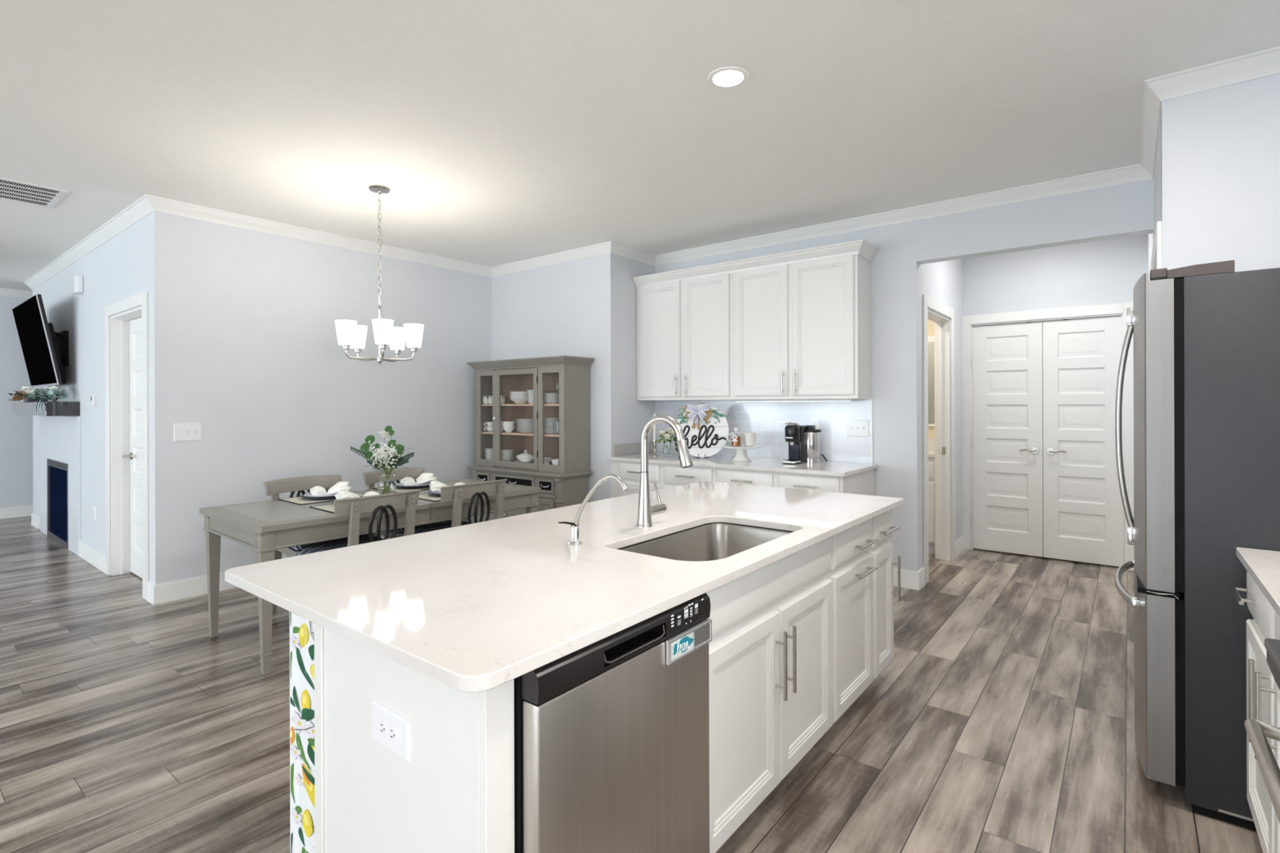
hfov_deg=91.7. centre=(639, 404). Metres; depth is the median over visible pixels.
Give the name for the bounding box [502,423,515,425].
bowl
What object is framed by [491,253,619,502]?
wall
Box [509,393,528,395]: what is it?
soup bowl
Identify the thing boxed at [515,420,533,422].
dinner plate
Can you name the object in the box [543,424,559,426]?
salad plate
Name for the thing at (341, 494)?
napkin
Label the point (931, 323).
wall
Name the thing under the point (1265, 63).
trim
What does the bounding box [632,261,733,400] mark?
upper cabinet
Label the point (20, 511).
baseboard
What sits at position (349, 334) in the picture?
chandelier
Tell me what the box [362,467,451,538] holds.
dining chair
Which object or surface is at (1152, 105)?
trim
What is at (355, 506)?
dining chair
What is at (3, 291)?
trim
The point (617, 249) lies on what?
trim
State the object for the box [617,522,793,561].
sink
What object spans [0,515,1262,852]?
floor
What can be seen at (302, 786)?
wall
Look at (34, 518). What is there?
baseboard
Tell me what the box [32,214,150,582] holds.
wall
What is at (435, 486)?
napkin
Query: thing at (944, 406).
trim
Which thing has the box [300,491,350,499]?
charger plate
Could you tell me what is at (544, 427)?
salad plate
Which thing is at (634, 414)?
wall
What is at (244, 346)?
wall
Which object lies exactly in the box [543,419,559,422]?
salad plate
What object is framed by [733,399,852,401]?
light
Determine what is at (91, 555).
baseboard
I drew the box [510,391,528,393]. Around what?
soup bowl
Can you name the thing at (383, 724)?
receptacle
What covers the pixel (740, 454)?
cake stand
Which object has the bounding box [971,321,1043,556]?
door
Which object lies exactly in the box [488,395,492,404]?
mug
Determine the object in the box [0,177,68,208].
ceiling vent
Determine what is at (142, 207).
trim
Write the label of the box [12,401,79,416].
mantel shelf
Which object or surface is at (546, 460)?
gravy boat
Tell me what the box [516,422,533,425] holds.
dinner plate
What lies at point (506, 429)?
bowl
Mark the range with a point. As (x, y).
(1258, 731)
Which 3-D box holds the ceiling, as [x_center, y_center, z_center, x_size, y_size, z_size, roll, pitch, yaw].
[-2.736,-1.442,2.471,13.950,0.100,12.700,0,0,38]
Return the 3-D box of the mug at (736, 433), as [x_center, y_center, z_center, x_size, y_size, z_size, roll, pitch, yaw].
[0.777,0.278,5.021,0.119,0.105,0.103,0,0,-10]
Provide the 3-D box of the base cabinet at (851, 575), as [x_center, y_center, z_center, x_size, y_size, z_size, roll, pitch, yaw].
[0.643,0.909,2.746,0.700,0.856,0.479,0,0,38]
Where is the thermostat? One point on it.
(93, 397)
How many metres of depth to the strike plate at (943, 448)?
5.31 m
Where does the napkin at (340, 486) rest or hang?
on the dinner plate at (308, 495)
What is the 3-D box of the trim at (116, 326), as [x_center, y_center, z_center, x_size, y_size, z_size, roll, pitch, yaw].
[-3.790,0.286,4.665,1.100,2.130,0.138,0,0,38]
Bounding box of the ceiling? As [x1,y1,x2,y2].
[0,0,1279,291]
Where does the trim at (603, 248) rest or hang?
attached to the wall at (571, 308)
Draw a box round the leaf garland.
[5,385,67,413]
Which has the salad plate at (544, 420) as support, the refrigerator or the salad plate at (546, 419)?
the salad plate at (546, 419)
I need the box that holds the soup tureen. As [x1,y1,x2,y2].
[514,449,533,462]
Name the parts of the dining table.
leg, leg, leg, leg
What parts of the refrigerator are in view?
door handle, drawer handle, door handle, handle mount, handle mount, handle mount, fresh food door, freezer drawer, foot rail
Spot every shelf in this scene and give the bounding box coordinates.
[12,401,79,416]
[481,404,559,405]
[481,431,559,436]
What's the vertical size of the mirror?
0.860 m
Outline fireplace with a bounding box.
[40,415,80,555]
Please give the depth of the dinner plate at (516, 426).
5.70 m
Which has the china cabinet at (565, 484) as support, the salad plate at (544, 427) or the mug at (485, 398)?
the mug at (485, 398)
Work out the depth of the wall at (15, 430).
7.46 m
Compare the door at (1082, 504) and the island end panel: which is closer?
the island end panel
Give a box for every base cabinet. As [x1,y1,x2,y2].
[610,460,715,497]
[706,522,832,852]
[715,467,874,495]
[828,518,878,724]
[870,509,900,679]
[928,438,934,554]
[1228,571,1279,852]
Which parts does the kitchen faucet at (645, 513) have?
lever, spout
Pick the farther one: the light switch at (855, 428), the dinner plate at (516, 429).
the dinner plate at (516, 429)
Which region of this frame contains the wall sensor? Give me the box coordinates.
[72,275,83,294]
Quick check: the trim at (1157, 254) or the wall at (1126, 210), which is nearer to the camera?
the trim at (1157, 254)
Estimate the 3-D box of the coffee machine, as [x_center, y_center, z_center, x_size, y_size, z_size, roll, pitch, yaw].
[1.247,0.292,4.795,0.402,0.314,0.180,0,0,-32]
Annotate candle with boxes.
[22,385,34,402]
[653,413,656,439]
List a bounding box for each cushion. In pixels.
[290,533,373,550]
[297,536,383,555]
[391,520,451,532]
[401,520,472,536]
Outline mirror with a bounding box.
[928,336,934,426]
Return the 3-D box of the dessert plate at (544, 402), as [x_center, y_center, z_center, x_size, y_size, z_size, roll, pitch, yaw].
[-0.790,-0.013,5.597,0.216,0.018,0.216,0,0,38]
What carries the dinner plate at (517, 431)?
on the china cabinet at (565, 484)
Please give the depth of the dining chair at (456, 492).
3.82 m
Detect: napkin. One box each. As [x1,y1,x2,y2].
[310,481,351,495]
[334,490,379,499]
[400,472,436,485]
[429,480,465,492]
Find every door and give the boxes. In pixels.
[121,316,142,578]
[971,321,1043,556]
[1042,315,1122,566]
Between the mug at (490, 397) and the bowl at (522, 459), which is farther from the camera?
the mug at (490, 397)
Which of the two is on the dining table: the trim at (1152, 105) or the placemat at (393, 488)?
the placemat at (393, 488)
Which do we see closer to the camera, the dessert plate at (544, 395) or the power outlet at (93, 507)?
the power outlet at (93, 507)
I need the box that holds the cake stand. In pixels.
[721,444,761,461]
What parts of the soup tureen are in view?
under dish, lid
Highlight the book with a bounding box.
[22,397,48,402]
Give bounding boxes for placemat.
[277,491,364,505]
[309,503,334,513]
[373,484,453,493]
[418,493,440,502]
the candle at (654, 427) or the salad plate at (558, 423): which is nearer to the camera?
the candle at (654, 427)
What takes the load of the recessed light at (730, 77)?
in the ceiling
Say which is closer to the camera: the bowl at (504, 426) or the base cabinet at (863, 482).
the base cabinet at (863, 482)
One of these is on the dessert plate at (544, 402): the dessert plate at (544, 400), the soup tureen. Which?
the dessert plate at (544, 400)
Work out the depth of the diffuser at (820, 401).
4.68 m
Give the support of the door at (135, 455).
in the wall at (117, 270)
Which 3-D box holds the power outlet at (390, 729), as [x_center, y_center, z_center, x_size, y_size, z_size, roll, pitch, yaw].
[-0.525,0.684,1.301,0.146,0.082,0.009,0,0,38]
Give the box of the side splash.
[612,441,656,456]
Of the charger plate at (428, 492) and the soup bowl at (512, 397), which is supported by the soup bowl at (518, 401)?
the soup bowl at (512, 397)
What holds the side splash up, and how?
on the countertop at (824, 468)
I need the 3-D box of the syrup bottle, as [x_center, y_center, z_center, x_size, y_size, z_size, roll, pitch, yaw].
[0.760,0.260,4.916,0.076,0.147,0.080,0,0,10]
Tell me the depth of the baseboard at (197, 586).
4.31 m
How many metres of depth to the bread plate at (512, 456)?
5.88 m
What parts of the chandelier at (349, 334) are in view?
lamp shade, lamp shade, arm, arm, power cord, stem, arm, lamp shade, arm, lamp shade, arm, lamp shade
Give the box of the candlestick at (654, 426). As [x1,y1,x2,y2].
[650,413,658,456]
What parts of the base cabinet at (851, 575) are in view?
drawer, handle, handle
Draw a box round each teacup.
[484,422,492,426]
[484,426,493,431]
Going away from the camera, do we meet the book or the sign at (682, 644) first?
the sign at (682, 644)
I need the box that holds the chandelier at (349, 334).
[334,184,423,364]
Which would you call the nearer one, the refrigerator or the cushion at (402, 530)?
the refrigerator
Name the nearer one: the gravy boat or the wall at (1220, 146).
the wall at (1220, 146)
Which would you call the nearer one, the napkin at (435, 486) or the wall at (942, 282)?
the napkin at (435, 486)
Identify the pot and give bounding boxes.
[500,423,504,431]
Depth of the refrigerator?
2.01 m
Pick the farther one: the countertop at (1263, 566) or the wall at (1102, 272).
the wall at (1102, 272)
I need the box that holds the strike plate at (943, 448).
[939,447,945,454]
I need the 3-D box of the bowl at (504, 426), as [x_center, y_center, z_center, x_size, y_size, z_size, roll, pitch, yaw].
[-1.239,0.224,5.872,0.128,0.048,0.128,0,0,38]
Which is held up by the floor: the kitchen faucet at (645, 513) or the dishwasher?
the dishwasher
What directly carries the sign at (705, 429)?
on the countertop at (824, 468)
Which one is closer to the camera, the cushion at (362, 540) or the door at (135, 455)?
the cushion at (362, 540)
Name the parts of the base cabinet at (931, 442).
drawer, door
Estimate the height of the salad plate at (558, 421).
0.018 m
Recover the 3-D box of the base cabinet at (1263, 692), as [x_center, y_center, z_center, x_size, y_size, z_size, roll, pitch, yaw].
[1.819,0.905,1.344,0.706,0.856,1.016,0,0,38]
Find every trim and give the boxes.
[0,288,32,298]
[23,194,154,289]
[104,290,148,599]
[146,194,491,277]
[490,240,611,277]
[610,241,656,266]
[655,164,1151,266]
[871,396,872,464]
[922,293,955,584]
[962,302,1133,571]
[1140,82,1161,178]
[1144,46,1279,101]
[1150,221,1162,270]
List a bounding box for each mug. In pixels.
[482,395,488,404]
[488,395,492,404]
[500,395,505,404]
[727,431,743,445]
[742,432,759,445]
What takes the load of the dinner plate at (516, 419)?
on the dinner plate at (516, 420)
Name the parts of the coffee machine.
plate, tank handle, water tank, tank lid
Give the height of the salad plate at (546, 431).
0.018 m
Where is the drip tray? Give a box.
[781,459,800,463]
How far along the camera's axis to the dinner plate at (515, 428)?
5.71 m
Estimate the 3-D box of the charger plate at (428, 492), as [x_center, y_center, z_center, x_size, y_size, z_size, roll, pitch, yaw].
[-1.241,0.584,4.086,0.300,0.019,0.300,0,0,38]
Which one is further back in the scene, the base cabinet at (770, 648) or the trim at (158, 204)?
the trim at (158, 204)
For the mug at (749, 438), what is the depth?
4.91 m
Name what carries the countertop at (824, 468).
on the base cabinet at (665, 476)
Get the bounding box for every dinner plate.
[303,493,335,497]
[395,481,431,487]
[430,490,440,494]
[515,418,533,420]
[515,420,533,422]
[515,426,533,428]
[515,427,533,430]
[515,429,533,431]
[516,422,533,423]
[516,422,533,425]
[516,424,533,426]
[516,431,533,433]
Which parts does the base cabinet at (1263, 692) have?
handle, handle, door, drawer, handle, drawer, door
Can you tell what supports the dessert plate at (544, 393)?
on the dessert plate at (544, 395)
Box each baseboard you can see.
[0,505,33,519]
[31,513,39,528]
[79,541,105,573]
[146,581,155,604]
[153,572,238,604]
[893,568,919,590]
[917,567,925,590]
[955,535,964,558]
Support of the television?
attached to the wall at (117, 270)
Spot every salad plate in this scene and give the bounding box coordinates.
[543,417,559,420]
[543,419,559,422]
[543,421,559,423]
[543,422,559,425]
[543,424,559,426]
[543,426,559,428]
[543,428,559,430]
[543,429,559,432]
[543,431,559,434]
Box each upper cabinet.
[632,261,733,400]
[728,239,878,399]
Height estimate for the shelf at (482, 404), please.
0.018 m
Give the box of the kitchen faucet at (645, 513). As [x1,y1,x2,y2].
[636,414,693,527]
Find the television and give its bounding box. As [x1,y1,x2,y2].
[12,293,68,387]
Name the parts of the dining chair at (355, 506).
leg, rail, leg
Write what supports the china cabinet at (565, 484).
on the floor
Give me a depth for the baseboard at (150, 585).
4.22 m
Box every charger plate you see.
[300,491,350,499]
[392,484,429,488]
[427,491,440,496]
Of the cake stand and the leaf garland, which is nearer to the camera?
the cake stand
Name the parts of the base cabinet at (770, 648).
door, handle, handle, door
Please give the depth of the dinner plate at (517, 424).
5.70 m
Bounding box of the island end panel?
[314,622,514,852]
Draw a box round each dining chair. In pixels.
[262,475,373,611]
[297,488,421,555]
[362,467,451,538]
[401,479,506,536]
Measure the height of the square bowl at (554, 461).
0.057 m
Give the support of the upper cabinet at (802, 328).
attached to the wall at (1126, 210)
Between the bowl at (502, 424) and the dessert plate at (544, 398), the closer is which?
the dessert plate at (544, 398)
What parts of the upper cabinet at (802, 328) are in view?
door, handle, handle, crown, door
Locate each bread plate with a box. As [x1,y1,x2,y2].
[500,449,514,452]
[500,452,514,454]
[500,456,514,458]
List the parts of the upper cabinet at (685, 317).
door, handle, crown, handle, door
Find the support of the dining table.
on the floor
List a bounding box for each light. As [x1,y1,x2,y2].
[707,66,748,88]
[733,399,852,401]
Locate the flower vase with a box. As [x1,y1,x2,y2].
[350,426,414,494]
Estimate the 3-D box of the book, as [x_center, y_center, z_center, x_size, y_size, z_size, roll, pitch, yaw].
[-5.988,-0.046,6.151,0.220,0.050,0.150,0,0,38]
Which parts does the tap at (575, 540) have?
lever, spout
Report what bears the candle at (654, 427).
on the candlestick at (654, 426)
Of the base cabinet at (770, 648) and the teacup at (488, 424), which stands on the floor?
the base cabinet at (770, 648)
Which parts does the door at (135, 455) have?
handle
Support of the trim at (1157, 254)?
attached to the wall at (1157, 175)
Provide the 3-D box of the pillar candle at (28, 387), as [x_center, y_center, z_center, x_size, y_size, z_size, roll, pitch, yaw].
[-6.452,-0.109,6.548,0.090,0.180,0.090,0,0,38]
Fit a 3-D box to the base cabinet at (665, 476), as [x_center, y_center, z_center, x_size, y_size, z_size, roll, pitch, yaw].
[0.345,0.910,5.310,1.056,0.856,0.711,0,0,38]
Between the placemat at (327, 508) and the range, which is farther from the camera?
the placemat at (327, 508)
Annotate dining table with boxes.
[199,478,541,675]
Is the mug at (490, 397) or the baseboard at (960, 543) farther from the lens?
the mug at (490, 397)
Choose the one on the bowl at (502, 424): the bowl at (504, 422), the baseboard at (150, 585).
the bowl at (504, 422)
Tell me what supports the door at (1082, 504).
in the wall at (1102, 272)
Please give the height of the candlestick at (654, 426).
0.392 m
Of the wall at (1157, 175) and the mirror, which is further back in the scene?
the mirror
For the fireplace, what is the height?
1.244 m
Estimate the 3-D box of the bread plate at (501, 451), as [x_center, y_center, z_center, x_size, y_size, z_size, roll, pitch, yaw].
[-1.279,0.446,5.938,0.156,0.018,0.156,0,0,38]
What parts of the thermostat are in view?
plate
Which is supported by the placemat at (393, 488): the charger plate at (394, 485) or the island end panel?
the charger plate at (394, 485)
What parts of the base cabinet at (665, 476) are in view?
handle, drawer, door, handle, drawer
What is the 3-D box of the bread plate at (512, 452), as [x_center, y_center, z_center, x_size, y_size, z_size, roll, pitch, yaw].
[-1.281,0.471,5.936,0.156,0.018,0.156,0,0,38]
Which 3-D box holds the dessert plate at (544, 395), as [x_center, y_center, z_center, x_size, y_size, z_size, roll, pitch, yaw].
[-0.790,-0.075,5.597,0.216,0.018,0.216,0,0,38]
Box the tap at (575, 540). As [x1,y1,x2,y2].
[558,474,627,546]
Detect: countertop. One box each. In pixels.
[224,480,903,692]
[607,452,877,476]
[1235,546,1279,617]
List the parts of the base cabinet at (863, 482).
handle, drawer, handle, drawer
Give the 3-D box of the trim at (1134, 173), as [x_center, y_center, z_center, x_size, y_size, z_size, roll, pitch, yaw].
[1.563,-1.363,4.762,3.663,0.085,0.060,0,0,38]
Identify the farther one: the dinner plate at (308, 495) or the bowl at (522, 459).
the bowl at (522, 459)
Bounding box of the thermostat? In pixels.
[90,394,97,406]
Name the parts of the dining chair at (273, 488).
leg, seat frame, rail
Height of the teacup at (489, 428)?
0.048 m
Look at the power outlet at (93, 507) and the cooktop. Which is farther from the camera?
the power outlet at (93, 507)
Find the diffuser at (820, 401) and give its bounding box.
[820,400,849,401]
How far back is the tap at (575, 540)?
1.99 m
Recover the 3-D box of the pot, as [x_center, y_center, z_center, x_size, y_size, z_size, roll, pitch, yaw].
[-1.339,0.228,5.977,0.111,0.078,0.111,0,0,1]
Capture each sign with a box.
[666,618,711,665]
[676,403,728,457]
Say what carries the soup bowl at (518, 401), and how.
on the china cabinet at (565, 484)
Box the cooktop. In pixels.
[1264,638,1279,672]
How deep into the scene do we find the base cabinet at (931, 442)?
5.47 m
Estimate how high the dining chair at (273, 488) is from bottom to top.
0.861 m
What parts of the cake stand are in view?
plate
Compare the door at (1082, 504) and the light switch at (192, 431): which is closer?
the light switch at (192, 431)
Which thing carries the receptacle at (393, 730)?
attached to the power outlet at (390, 729)
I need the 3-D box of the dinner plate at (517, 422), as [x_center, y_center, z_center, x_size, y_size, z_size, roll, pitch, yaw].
[-1.031,0.173,5.789,0.252,0.018,0.252,0,0,38]
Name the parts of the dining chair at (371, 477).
leg, seat frame, rail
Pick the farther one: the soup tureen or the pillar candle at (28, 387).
the pillar candle at (28, 387)
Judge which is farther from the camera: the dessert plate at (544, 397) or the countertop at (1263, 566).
the dessert plate at (544, 397)
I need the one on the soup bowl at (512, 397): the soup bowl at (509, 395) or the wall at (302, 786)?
the soup bowl at (509, 395)
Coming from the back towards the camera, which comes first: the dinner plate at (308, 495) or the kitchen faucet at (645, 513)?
the dinner plate at (308, 495)
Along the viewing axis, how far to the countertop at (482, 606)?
1.65 m
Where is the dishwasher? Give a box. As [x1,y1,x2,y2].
[514,592,711,852]
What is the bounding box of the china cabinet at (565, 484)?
[466,355,594,523]
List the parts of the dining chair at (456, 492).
leg, rail, leg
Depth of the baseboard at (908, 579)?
4.50 m
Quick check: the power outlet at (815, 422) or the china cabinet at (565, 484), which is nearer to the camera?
the power outlet at (815, 422)
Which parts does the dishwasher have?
control panel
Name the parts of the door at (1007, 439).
handle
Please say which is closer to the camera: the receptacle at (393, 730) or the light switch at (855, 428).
the receptacle at (393, 730)
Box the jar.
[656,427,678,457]
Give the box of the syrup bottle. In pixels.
[731,427,741,446]
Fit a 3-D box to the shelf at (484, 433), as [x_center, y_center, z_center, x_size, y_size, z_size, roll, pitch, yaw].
[-1.022,0.275,5.795,1.164,0.018,0.268,0,0,38]
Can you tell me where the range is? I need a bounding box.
[1244,638,1279,823]
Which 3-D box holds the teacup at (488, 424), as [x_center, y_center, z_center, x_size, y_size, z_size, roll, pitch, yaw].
[-1.455,0.197,6.034,0.106,0.048,0.091,0,0,-27]
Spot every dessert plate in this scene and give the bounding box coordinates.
[543,393,559,395]
[543,395,559,396]
[543,396,559,398]
[543,398,559,399]
[543,400,559,401]
[543,401,559,404]
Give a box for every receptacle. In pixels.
[379,720,386,734]
[389,726,396,741]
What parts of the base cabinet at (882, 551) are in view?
drawer, door, handle, handle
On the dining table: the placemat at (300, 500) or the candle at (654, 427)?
the placemat at (300, 500)
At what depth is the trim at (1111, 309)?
5.33 m
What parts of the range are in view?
door handle, control panel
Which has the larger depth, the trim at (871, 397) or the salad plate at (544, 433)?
the salad plate at (544, 433)
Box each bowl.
[502,421,515,423]
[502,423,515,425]
[502,425,515,427]
[502,426,515,432]
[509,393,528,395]
[509,395,528,396]
[509,396,528,399]
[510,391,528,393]
[510,398,528,404]
[515,456,533,462]
[551,458,559,465]
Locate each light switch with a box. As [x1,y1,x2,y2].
[173,422,201,441]
[846,419,869,436]
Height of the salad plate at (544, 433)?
0.018 m
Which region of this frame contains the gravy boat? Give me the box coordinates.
[543,457,551,464]
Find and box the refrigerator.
[1115,260,1279,831]
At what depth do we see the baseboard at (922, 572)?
4.51 m
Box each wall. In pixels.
[0,295,33,507]
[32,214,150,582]
[149,211,492,585]
[289,611,315,852]
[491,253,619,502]
[619,256,654,444]
[654,178,1153,571]
[920,258,963,568]
[928,319,934,439]
[962,234,1147,465]
[1147,115,1161,280]
[1160,73,1279,271]
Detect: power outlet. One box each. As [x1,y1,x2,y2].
[92,506,95,520]
[371,700,410,761]
[809,418,818,429]
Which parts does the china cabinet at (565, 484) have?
black panel, drawer, fixed frame, cupboard door, black panel, drawer, cupboard door, glass door, cornice, black panel, drawer, cupboard door, moulding, fixed frame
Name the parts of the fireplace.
metal frame, glass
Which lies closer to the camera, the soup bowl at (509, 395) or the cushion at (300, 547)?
the cushion at (300, 547)
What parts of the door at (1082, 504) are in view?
handle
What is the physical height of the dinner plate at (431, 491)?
0.020 m
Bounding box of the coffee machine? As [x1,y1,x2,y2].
[781,422,827,464]
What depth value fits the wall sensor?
5.46 m
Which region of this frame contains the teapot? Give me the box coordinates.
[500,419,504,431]
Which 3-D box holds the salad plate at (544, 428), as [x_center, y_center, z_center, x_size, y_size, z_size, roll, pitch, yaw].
[-0.804,0.225,5.598,0.208,0.018,0.208,0,0,38]
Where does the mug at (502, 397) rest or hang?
on the china cabinet at (565, 484)
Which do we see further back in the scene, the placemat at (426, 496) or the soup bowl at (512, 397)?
the soup bowl at (512, 397)
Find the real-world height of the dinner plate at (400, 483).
0.020 m

